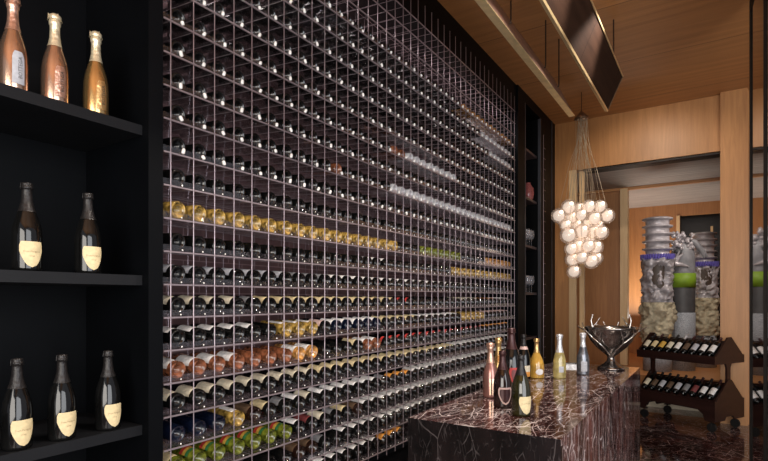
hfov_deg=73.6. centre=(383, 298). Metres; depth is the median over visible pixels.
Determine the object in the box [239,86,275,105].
wine bottle
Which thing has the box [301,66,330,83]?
wine bottle
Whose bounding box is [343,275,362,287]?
wine bottle
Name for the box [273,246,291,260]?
wine bottle
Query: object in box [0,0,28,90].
bottle
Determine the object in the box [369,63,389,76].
wine bottle
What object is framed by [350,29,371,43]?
wine bottle
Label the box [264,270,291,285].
wine bottle
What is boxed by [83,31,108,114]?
bottle
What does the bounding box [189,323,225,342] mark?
wine bottle
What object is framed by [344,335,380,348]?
wine bottle
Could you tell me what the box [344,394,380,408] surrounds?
wine bottle
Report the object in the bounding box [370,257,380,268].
wine bottle
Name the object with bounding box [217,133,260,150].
wine bottle
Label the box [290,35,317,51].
wine bottle
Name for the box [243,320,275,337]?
wine bottle
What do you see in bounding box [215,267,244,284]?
wine bottle
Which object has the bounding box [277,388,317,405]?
wine bottle
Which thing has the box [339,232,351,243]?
wine bottle
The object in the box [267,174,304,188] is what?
wine bottle
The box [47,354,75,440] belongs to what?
champagne bottle
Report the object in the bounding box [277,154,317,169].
wine bottle
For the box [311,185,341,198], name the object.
wine bottle
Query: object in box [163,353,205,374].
wine bottle
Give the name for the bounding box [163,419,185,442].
wine bottle
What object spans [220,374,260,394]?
wine bottle
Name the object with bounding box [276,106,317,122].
wine bottle
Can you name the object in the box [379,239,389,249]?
wine bottle
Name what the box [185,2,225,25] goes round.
wine bottle
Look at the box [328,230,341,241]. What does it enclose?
wine bottle
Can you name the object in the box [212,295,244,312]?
wine bottle
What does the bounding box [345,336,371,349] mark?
wine bottle
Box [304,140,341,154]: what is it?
wine bottle
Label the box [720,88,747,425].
wall pillar
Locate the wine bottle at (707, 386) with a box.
[697,378,713,398]
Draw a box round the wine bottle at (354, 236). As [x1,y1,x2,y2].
[350,234,362,245]
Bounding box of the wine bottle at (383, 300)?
[365,296,389,308]
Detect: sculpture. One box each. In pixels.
[638,216,677,371]
[671,231,707,370]
[689,232,719,367]
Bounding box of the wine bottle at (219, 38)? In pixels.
[185,31,224,53]
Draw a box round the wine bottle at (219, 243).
[201,238,224,254]
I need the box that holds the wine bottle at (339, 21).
[329,14,351,28]
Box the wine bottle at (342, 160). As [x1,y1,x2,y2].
[328,149,362,162]
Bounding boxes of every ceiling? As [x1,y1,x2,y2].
[438,0,749,124]
[577,158,719,207]
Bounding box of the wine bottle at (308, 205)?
[303,202,317,214]
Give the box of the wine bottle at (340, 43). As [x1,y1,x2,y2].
[329,36,351,50]
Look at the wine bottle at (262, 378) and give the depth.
2.82 m
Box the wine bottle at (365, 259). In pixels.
[361,256,371,267]
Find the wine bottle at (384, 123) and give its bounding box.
[363,122,389,134]
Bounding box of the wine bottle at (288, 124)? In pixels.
[249,119,291,135]
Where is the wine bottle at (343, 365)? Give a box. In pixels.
[314,360,351,374]
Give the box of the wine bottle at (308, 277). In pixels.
[296,272,317,286]
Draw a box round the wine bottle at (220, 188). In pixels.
[204,179,225,194]
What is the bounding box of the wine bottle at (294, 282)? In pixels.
[289,272,304,285]
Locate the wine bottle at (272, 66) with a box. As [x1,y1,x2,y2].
[241,60,275,79]
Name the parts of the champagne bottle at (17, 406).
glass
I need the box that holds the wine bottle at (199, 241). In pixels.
[180,235,205,252]
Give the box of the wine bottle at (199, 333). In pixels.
[171,324,205,344]
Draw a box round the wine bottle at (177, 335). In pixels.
[163,326,185,346]
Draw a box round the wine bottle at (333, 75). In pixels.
[311,73,341,89]
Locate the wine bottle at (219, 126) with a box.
[179,120,225,140]
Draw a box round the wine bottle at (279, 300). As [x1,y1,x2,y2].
[262,295,291,311]
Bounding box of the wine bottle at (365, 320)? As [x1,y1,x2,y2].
[346,316,371,329]
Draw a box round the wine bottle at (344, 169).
[313,167,351,179]
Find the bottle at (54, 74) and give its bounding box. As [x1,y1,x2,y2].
[40,13,68,102]
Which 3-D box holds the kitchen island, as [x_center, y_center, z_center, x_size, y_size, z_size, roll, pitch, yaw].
[1.221,1.085,3.662,0.779,0.930,2.825,0,0,33]
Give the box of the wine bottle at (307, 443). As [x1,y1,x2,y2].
[276,434,317,453]
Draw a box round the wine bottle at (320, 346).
[300,340,330,356]
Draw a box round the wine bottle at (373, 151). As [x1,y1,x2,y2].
[361,141,389,153]
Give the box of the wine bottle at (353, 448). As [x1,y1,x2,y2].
[330,440,362,457]
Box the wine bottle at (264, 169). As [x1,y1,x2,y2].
[237,166,275,181]
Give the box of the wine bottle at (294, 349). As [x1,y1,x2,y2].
[273,343,304,359]
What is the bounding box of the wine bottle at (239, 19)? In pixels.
[206,12,244,34]
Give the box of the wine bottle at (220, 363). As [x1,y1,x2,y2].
[180,351,225,371]
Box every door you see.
[577,191,619,363]
[749,0,767,460]
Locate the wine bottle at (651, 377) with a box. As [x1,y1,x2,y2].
[642,371,656,388]
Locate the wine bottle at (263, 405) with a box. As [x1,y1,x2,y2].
[235,397,275,417]
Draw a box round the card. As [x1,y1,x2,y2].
[566,363,576,366]
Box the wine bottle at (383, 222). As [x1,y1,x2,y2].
[380,220,389,229]
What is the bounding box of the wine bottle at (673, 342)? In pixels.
[664,335,679,351]
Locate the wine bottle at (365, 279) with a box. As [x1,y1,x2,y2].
[359,276,371,287]
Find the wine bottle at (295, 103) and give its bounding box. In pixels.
[263,100,304,117]
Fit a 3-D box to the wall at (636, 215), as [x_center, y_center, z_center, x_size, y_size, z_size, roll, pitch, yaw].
[5.161,-0.200,8.434,4.900,3.500,3.830,0,0,33]
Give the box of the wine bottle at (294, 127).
[263,125,304,141]
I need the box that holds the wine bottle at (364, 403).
[340,396,371,411]
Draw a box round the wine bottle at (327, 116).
[292,112,330,127]
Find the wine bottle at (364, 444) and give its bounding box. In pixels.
[341,437,371,453]
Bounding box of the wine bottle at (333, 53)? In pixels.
[315,50,341,66]
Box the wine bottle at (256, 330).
[227,321,260,339]
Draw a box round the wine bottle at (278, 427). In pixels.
[249,418,291,438]
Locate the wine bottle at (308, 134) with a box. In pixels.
[276,130,317,145]
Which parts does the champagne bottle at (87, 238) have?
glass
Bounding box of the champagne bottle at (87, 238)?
[74,193,101,273]
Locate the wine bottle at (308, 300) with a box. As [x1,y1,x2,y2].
[290,295,317,310]
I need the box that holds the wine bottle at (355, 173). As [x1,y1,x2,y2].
[326,170,362,183]
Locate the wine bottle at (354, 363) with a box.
[335,358,362,372]
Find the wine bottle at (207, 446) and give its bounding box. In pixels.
[180,436,224,460]
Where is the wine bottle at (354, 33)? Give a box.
[340,22,362,36]
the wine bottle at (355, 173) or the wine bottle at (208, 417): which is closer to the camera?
the wine bottle at (208, 417)
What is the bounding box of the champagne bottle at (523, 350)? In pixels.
[518,334,530,378]
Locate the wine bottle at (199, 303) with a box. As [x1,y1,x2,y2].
[171,294,205,313]
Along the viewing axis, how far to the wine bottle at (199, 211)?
2.41 m
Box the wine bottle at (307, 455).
[292,453,329,460]
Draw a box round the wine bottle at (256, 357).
[218,348,260,366]
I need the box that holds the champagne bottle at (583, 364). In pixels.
[577,332,589,374]
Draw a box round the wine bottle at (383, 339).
[364,334,389,347]
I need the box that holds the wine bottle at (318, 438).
[292,430,330,449]
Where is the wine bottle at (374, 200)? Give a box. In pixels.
[370,198,380,207]
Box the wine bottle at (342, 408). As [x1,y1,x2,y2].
[316,402,351,418]
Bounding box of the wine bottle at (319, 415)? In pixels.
[291,408,330,425]
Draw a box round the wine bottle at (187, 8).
[163,0,205,14]
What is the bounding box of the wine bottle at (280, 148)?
[250,144,291,160]
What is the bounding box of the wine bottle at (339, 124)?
[305,118,341,132]
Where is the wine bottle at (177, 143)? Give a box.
[163,137,185,156]
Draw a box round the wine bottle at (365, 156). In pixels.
[334,153,371,166]
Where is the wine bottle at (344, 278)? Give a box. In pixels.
[339,275,351,287]
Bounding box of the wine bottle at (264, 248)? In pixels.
[257,244,275,258]
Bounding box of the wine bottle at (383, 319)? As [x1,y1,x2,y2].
[365,315,389,327]
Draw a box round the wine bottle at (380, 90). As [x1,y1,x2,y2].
[363,82,389,95]
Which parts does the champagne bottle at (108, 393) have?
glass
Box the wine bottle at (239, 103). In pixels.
[199,98,244,118]
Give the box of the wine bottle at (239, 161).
[200,155,244,172]
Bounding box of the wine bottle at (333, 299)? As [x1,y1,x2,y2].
[316,296,341,309]
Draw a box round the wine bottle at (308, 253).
[302,249,317,262]
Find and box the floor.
[640,406,748,460]
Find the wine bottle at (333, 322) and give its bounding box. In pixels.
[313,317,341,332]
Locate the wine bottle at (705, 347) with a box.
[697,337,713,355]
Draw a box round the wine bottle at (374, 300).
[357,296,380,308]
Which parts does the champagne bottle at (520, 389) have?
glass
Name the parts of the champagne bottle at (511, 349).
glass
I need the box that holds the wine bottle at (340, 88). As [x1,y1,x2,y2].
[320,79,351,94]
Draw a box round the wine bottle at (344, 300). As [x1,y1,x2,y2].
[327,296,351,309]
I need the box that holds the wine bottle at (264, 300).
[245,295,275,311]
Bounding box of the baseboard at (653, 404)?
[647,401,698,410]
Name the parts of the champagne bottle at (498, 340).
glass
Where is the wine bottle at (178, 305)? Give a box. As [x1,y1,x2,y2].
[163,295,185,314]
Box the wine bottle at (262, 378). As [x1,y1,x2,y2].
[237,372,275,390]
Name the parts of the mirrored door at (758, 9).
frame, frame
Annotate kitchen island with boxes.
[408,362,639,460]
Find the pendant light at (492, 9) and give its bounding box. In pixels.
[475,0,574,116]
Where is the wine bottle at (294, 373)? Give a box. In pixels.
[267,367,304,384]
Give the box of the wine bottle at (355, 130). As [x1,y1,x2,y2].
[330,128,362,141]
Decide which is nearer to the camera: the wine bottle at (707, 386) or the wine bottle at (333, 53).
the wine bottle at (333, 53)
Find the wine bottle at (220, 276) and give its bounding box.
[198,266,225,283]
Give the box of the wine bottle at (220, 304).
[192,294,225,313]
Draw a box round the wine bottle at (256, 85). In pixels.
[220,78,260,98]
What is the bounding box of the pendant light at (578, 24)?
[539,0,622,111]
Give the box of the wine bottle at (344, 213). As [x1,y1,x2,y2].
[340,211,351,221]
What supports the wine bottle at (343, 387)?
on the wine rack
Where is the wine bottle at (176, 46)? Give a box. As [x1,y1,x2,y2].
[163,40,185,64]
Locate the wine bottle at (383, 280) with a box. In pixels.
[375,277,389,288]
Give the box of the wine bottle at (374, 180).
[344,177,380,189]
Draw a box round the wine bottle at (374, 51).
[370,43,389,56]
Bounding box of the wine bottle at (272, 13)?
[243,7,275,26]
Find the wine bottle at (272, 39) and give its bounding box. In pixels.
[242,33,275,52]
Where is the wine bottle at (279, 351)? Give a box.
[258,344,291,362]
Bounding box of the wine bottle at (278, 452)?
[255,443,291,460]
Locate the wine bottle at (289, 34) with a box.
[274,26,304,43]
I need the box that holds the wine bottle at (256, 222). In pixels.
[241,215,260,229]
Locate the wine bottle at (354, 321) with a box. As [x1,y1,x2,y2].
[335,316,362,330]
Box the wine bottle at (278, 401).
[249,394,291,413]
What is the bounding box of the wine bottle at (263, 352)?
[238,346,275,364]
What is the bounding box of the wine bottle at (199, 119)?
[163,113,205,133]
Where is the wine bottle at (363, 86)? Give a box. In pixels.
[354,77,380,90]
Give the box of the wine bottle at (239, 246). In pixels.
[221,240,244,255]
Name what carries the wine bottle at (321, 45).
on the wine rack
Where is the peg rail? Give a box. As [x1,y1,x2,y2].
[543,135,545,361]
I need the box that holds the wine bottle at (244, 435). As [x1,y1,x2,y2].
[218,427,260,448]
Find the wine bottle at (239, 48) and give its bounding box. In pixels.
[205,41,244,62]
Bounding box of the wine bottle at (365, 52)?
[349,50,371,64]
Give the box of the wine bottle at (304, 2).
[292,0,315,4]
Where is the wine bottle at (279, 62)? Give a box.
[273,50,304,68]
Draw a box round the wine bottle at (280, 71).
[257,67,291,86]
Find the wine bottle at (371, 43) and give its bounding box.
[361,37,380,50]
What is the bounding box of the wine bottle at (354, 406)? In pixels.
[329,399,362,414]
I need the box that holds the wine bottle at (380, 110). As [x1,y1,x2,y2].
[363,102,389,114]
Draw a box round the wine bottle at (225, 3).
[206,0,241,6]
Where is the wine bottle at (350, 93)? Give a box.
[331,85,362,100]
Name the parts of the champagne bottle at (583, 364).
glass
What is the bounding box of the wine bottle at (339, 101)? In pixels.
[305,95,341,111]
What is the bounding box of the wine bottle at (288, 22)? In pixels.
[260,16,291,35]
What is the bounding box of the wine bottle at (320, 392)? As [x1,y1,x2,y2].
[290,385,330,402]
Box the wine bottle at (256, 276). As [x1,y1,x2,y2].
[241,269,260,284]
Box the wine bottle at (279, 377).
[254,370,291,387]
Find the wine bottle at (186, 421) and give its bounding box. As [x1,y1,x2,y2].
[163,412,205,436]
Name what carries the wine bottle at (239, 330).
on the wine rack
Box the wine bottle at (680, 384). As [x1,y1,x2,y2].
[672,375,687,393]
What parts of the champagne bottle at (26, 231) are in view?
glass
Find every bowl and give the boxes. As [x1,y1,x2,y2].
[577,314,646,370]
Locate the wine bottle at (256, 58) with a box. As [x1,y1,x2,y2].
[223,51,260,70]
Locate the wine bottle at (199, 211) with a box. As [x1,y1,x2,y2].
[180,205,205,221]
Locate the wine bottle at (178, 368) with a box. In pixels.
[163,357,185,378]
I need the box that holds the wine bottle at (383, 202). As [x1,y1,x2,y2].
[380,200,389,209]
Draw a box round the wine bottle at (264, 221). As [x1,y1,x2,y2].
[259,218,275,231]
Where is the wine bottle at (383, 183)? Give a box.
[362,180,389,191]
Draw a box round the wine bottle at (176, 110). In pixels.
[163,105,185,125]
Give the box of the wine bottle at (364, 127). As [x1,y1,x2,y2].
[351,117,380,130]
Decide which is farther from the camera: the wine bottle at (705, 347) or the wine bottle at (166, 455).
the wine bottle at (705, 347)
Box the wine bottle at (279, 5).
[260,0,289,10]
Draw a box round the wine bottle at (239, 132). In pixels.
[199,127,244,145]
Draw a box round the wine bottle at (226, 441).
[200,431,244,454]
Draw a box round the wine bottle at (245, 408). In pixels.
[216,400,260,421]
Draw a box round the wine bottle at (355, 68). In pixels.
[339,64,362,79]
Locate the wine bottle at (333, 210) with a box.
[328,208,341,219]
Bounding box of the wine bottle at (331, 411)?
[304,405,341,421]
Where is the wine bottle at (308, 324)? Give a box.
[288,318,317,333]
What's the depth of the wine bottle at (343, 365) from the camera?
3.40 m
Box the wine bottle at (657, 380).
[649,372,663,389]
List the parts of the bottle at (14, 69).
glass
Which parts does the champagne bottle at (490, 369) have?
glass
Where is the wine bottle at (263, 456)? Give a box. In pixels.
[239,448,275,460]
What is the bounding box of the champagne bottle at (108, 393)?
[95,350,120,430]
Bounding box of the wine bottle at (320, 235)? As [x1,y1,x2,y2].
[315,228,330,240]
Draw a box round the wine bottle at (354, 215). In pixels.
[350,213,362,223]
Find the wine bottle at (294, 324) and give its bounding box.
[275,319,304,335]
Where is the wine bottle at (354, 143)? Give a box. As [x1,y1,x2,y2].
[340,133,371,145]
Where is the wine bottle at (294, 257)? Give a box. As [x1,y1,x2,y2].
[288,248,304,261]
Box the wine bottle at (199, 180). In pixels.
[181,174,205,190]
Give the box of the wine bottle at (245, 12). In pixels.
[225,0,260,16]
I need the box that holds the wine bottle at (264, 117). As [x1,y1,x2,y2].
[235,113,275,130]
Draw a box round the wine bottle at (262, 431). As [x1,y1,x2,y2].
[232,422,275,443]
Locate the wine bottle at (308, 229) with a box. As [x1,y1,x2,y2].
[303,226,317,238]
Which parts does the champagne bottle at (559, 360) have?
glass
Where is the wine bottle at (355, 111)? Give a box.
[331,107,362,121]
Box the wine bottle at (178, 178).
[163,169,185,186]
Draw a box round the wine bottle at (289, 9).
[275,1,304,18]
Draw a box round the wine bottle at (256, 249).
[241,242,260,257]
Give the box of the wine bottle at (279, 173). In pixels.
[254,170,291,185]
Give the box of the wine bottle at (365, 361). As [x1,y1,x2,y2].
[334,356,371,370]
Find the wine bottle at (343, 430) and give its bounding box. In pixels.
[317,423,351,440]
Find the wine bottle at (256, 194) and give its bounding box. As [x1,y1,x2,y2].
[242,188,260,202]
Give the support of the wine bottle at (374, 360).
on the wine rack
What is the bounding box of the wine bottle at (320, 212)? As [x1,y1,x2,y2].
[316,205,330,216]
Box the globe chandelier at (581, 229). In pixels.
[552,92,612,277]
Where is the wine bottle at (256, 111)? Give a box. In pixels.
[216,106,260,124]
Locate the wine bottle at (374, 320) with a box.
[354,315,380,328]
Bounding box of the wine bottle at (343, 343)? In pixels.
[323,338,351,352]
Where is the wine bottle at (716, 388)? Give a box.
[706,379,722,399]
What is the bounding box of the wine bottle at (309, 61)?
[289,59,317,76]
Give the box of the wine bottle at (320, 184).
[299,182,330,195]
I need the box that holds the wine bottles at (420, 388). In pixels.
[354,50,510,444]
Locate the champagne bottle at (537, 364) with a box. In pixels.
[531,338,543,378]
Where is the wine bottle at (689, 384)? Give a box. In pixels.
[680,376,695,395]
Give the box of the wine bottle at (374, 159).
[344,157,380,169]
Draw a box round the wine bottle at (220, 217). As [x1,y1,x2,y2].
[202,209,225,224]
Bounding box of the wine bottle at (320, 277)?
[310,273,330,286]
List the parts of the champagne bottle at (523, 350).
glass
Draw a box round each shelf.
[0,83,141,151]
[0,270,141,286]
[0,412,141,460]
[163,186,513,256]
[163,216,511,268]
[163,281,499,292]
[163,305,513,316]
[167,250,508,280]
[259,317,513,338]
[314,202,510,244]
[402,330,506,345]
[419,210,511,232]
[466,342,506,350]
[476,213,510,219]
[526,148,536,159]
[526,197,536,204]
[526,245,536,249]
[526,335,536,339]
[637,349,743,364]
[640,389,743,408]
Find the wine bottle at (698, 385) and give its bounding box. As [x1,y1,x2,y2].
[689,377,704,396]
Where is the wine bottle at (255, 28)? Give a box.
[224,23,260,43]
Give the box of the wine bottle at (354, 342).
[335,337,362,351]
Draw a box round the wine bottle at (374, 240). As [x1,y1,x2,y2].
[370,238,380,247]
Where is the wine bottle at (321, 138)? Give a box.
[291,135,330,150]
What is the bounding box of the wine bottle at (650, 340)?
[642,333,656,349]
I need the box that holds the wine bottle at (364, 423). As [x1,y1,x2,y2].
[341,417,371,432]
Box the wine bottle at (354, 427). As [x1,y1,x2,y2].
[330,420,362,436]
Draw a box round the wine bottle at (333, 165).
[303,163,341,176]
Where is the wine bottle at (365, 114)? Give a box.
[341,112,371,125]
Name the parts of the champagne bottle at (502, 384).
glass, label panel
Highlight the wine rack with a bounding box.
[163,0,514,460]
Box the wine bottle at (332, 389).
[302,383,341,399]
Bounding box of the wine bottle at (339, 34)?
[316,28,341,43]
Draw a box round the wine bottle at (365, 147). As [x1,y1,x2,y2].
[350,137,380,149]
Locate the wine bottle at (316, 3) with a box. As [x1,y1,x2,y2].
[304,0,330,13]
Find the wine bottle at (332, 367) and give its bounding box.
[309,361,341,376]
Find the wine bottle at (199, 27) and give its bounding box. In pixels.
[163,20,205,44]
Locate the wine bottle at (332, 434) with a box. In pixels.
[305,426,341,444]
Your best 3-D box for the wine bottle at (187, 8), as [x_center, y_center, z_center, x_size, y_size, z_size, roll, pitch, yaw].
[-0.988,-1.417,2.487,0.303,0.094,0.081,0,0,33]
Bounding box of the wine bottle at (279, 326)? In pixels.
[260,320,291,336]
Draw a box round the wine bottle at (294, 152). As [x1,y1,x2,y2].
[264,149,304,164]
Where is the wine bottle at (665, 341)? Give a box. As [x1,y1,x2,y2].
[656,334,671,351]
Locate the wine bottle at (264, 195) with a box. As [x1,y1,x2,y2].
[258,192,275,205]
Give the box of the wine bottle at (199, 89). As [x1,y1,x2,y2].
[163,82,205,104]
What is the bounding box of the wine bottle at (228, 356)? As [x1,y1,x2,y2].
[200,349,244,369]
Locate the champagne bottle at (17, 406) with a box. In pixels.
[1,358,32,450]
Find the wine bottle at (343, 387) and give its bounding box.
[313,380,351,396]
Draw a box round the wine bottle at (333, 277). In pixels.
[326,274,341,287]
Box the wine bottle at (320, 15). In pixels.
[317,5,341,20]
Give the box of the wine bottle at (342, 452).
[319,445,351,460]
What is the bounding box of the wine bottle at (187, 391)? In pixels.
[163,383,205,405]
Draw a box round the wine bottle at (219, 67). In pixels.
[183,61,225,82]
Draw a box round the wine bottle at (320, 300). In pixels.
[304,295,330,309]
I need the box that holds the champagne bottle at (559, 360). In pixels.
[553,334,565,378]
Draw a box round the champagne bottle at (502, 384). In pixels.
[493,350,511,408]
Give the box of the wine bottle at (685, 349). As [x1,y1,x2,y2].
[680,336,695,353]
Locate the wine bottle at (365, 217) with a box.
[361,215,371,225]
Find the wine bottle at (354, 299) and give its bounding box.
[337,296,362,308]
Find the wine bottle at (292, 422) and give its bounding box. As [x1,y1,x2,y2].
[263,415,304,434]
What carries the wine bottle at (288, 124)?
on the wine rack
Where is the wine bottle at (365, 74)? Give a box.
[345,71,371,85]
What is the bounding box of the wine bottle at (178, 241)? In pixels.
[163,233,185,250]
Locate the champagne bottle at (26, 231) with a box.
[11,182,42,270]
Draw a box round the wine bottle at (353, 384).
[325,378,362,393]
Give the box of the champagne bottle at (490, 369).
[483,342,496,397]
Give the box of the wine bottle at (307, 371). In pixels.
[283,365,317,381]
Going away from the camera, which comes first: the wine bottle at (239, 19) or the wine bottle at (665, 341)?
the wine bottle at (239, 19)
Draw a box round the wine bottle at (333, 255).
[328,252,341,264]
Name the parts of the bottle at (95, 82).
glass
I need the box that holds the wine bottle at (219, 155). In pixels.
[179,150,225,168]
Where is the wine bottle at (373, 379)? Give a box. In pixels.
[344,374,380,388]
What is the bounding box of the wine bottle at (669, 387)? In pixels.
[664,374,679,392]
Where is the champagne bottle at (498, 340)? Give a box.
[494,337,501,367]
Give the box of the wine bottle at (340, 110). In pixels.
[318,101,351,116]
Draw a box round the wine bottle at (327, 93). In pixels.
[292,89,330,105]
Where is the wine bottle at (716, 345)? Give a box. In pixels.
[706,337,722,356]
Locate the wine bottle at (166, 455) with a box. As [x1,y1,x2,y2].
[163,450,184,460]
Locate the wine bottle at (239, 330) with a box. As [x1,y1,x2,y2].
[210,322,244,340]
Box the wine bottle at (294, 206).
[290,199,304,211]
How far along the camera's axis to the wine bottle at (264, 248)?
2.80 m
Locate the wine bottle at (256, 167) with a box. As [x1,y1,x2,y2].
[218,161,260,177]
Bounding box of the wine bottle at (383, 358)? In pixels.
[364,354,389,366]
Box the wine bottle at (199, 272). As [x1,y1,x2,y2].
[180,265,205,282]
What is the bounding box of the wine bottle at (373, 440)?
[351,434,380,448]
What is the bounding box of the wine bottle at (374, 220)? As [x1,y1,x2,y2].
[371,218,380,227]
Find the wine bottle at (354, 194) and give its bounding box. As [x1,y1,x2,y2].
[334,192,362,203]
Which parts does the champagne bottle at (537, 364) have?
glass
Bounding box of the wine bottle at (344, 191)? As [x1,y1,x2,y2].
[322,189,351,201]
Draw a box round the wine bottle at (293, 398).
[264,391,304,409]
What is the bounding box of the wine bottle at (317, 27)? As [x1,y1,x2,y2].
[303,19,330,35]
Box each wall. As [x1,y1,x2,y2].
[0,0,554,460]
[555,90,748,424]
[629,201,719,352]
[680,213,719,339]
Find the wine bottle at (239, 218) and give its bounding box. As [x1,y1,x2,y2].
[222,212,244,227]
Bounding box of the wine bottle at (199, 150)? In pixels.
[163,144,205,162]
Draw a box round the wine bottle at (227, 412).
[199,404,244,426]
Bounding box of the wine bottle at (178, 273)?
[163,264,185,282]
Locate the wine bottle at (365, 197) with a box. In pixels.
[334,195,371,205]
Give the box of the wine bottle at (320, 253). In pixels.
[315,251,330,263]
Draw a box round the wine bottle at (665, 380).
[656,373,671,391]
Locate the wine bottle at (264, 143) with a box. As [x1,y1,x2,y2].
[235,139,275,156]
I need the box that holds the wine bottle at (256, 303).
[229,295,260,311]
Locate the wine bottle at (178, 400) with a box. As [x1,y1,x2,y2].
[163,388,185,410]
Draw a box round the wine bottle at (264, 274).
[249,269,275,285]
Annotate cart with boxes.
[637,332,743,431]
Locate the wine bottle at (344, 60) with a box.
[328,58,351,73]
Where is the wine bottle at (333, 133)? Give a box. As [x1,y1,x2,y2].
[317,123,351,137]
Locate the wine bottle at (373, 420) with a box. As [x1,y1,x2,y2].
[351,414,380,428]
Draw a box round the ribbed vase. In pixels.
[526,182,533,198]
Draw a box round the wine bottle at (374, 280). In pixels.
[370,277,380,288]
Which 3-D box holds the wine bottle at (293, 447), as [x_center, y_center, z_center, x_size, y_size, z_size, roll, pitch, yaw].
[-0.608,0.888,3.074,0.303,0.094,0.081,0,0,33]
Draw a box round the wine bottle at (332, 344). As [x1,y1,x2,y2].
[313,339,341,354]
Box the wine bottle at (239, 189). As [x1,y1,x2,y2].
[223,184,244,198]
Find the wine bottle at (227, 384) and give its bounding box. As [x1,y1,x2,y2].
[201,377,244,397]
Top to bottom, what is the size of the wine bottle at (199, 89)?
0.094 m
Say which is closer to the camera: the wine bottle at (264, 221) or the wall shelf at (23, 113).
the wall shelf at (23, 113)
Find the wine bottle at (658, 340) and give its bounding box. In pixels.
[649,334,663,350]
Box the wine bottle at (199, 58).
[163,51,205,73]
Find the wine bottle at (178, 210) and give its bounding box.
[163,201,185,218]
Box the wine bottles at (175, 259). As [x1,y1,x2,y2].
[163,0,471,460]
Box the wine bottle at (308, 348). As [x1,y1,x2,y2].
[287,342,317,357]
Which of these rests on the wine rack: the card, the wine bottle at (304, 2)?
the wine bottle at (304, 2)
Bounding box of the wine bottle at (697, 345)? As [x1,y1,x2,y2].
[689,336,704,354]
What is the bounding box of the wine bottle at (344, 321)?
[325,317,351,330]
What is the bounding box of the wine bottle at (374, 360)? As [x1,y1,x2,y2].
[353,355,380,368]
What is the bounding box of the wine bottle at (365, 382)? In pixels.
[335,376,371,391]
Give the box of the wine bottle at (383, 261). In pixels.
[378,258,389,268]
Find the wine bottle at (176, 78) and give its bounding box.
[163,72,185,94]
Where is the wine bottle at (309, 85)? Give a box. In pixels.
[282,83,317,99]
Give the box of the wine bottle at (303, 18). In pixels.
[290,10,317,27]
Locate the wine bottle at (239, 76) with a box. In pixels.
[202,70,244,90]
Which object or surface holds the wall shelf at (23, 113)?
attached to the wall at (38, 324)
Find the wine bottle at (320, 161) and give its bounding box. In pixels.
[293,159,330,172]
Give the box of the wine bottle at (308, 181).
[286,178,317,192]
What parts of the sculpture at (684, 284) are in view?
knobbly crown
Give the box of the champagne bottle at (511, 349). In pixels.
[505,328,518,381]
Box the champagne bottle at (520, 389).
[511,355,530,416]
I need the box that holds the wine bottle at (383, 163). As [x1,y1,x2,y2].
[354,161,389,172]
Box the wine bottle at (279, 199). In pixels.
[274,195,291,208]
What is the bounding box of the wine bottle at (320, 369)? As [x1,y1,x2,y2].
[296,363,330,379]
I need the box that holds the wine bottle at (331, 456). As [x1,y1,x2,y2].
[305,448,341,460]
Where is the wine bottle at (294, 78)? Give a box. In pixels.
[272,75,304,93]
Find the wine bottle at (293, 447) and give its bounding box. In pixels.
[263,438,304,458]
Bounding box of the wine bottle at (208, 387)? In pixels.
[181,380,225,401]
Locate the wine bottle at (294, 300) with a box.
[277,295,304,310]
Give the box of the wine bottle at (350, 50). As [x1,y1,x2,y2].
[339,43,362,57]
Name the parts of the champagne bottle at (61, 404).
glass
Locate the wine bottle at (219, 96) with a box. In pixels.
[179,91,225,111]
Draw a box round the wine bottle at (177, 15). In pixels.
[163,8,185,33]
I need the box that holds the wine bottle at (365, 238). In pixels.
[361,236,371,246]
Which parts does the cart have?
post, post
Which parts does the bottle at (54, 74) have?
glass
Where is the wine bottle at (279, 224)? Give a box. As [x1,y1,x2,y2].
[273,221,291,234]
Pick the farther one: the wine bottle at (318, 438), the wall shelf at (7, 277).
the wine bottle at (318, 438)
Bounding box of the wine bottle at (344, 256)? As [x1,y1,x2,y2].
[339,254,351,265]
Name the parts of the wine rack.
rod, rod, rod, rod, rod, rod, rod, rod, rod, rod, rod, rod, rod, rod, rod, shelf rail, rod, rod, shelf rail, shelf rail, shelf rail, rod, rod, shelf rail, shelf rail, shelf rail, shelf rail, shelf rail, shelf rail, shelf rail, shelf rail, shelf rail, shelf rail, shelf rail, shelf rail, shelf rail, rod, shelf rail, shelf rail, rod, rod, rod, rod, rod, rod, rod, shelf rail, rod, rod, shelf rail, rod, rod, shelf rail, shelf rail, rod, shelf rail, rod, rod, rod, rod, rod, rod, rod, rod, rod, rod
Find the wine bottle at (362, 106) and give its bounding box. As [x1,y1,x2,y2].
[352,97,380,110]
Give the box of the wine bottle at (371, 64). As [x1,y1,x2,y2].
[360,57,380,70]
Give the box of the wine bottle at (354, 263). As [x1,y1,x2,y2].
[350,255,362,266]
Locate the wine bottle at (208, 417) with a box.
[179,408,225,430]
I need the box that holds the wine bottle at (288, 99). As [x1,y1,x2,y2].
[252,93,291,111]
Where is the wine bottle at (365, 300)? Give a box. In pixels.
[348,296,371,308]
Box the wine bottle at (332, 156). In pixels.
[315,145,351,158]
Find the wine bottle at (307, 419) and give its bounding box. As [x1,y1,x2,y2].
[276,411,317,429]
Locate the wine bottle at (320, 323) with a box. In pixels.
[301,318,330,333]
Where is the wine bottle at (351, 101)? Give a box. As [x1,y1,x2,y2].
[342,91,371,105]
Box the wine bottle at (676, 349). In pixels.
[672,335,687,352]
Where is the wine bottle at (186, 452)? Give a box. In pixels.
[163,442,205,460]
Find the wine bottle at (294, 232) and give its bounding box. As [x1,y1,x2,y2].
[289,224,304,236]
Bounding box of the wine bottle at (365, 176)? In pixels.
[334,174,371,186]
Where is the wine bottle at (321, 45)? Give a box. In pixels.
[303,42,330,59]
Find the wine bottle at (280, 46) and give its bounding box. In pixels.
[259,42,291,60]
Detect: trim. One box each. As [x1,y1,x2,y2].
[525,103,540,354]
[569,170,584,362]
[577,177,719,195]
[583,152,719,173]
[589,353,719,384]
[620,188,628,364]
[676,215,712,232]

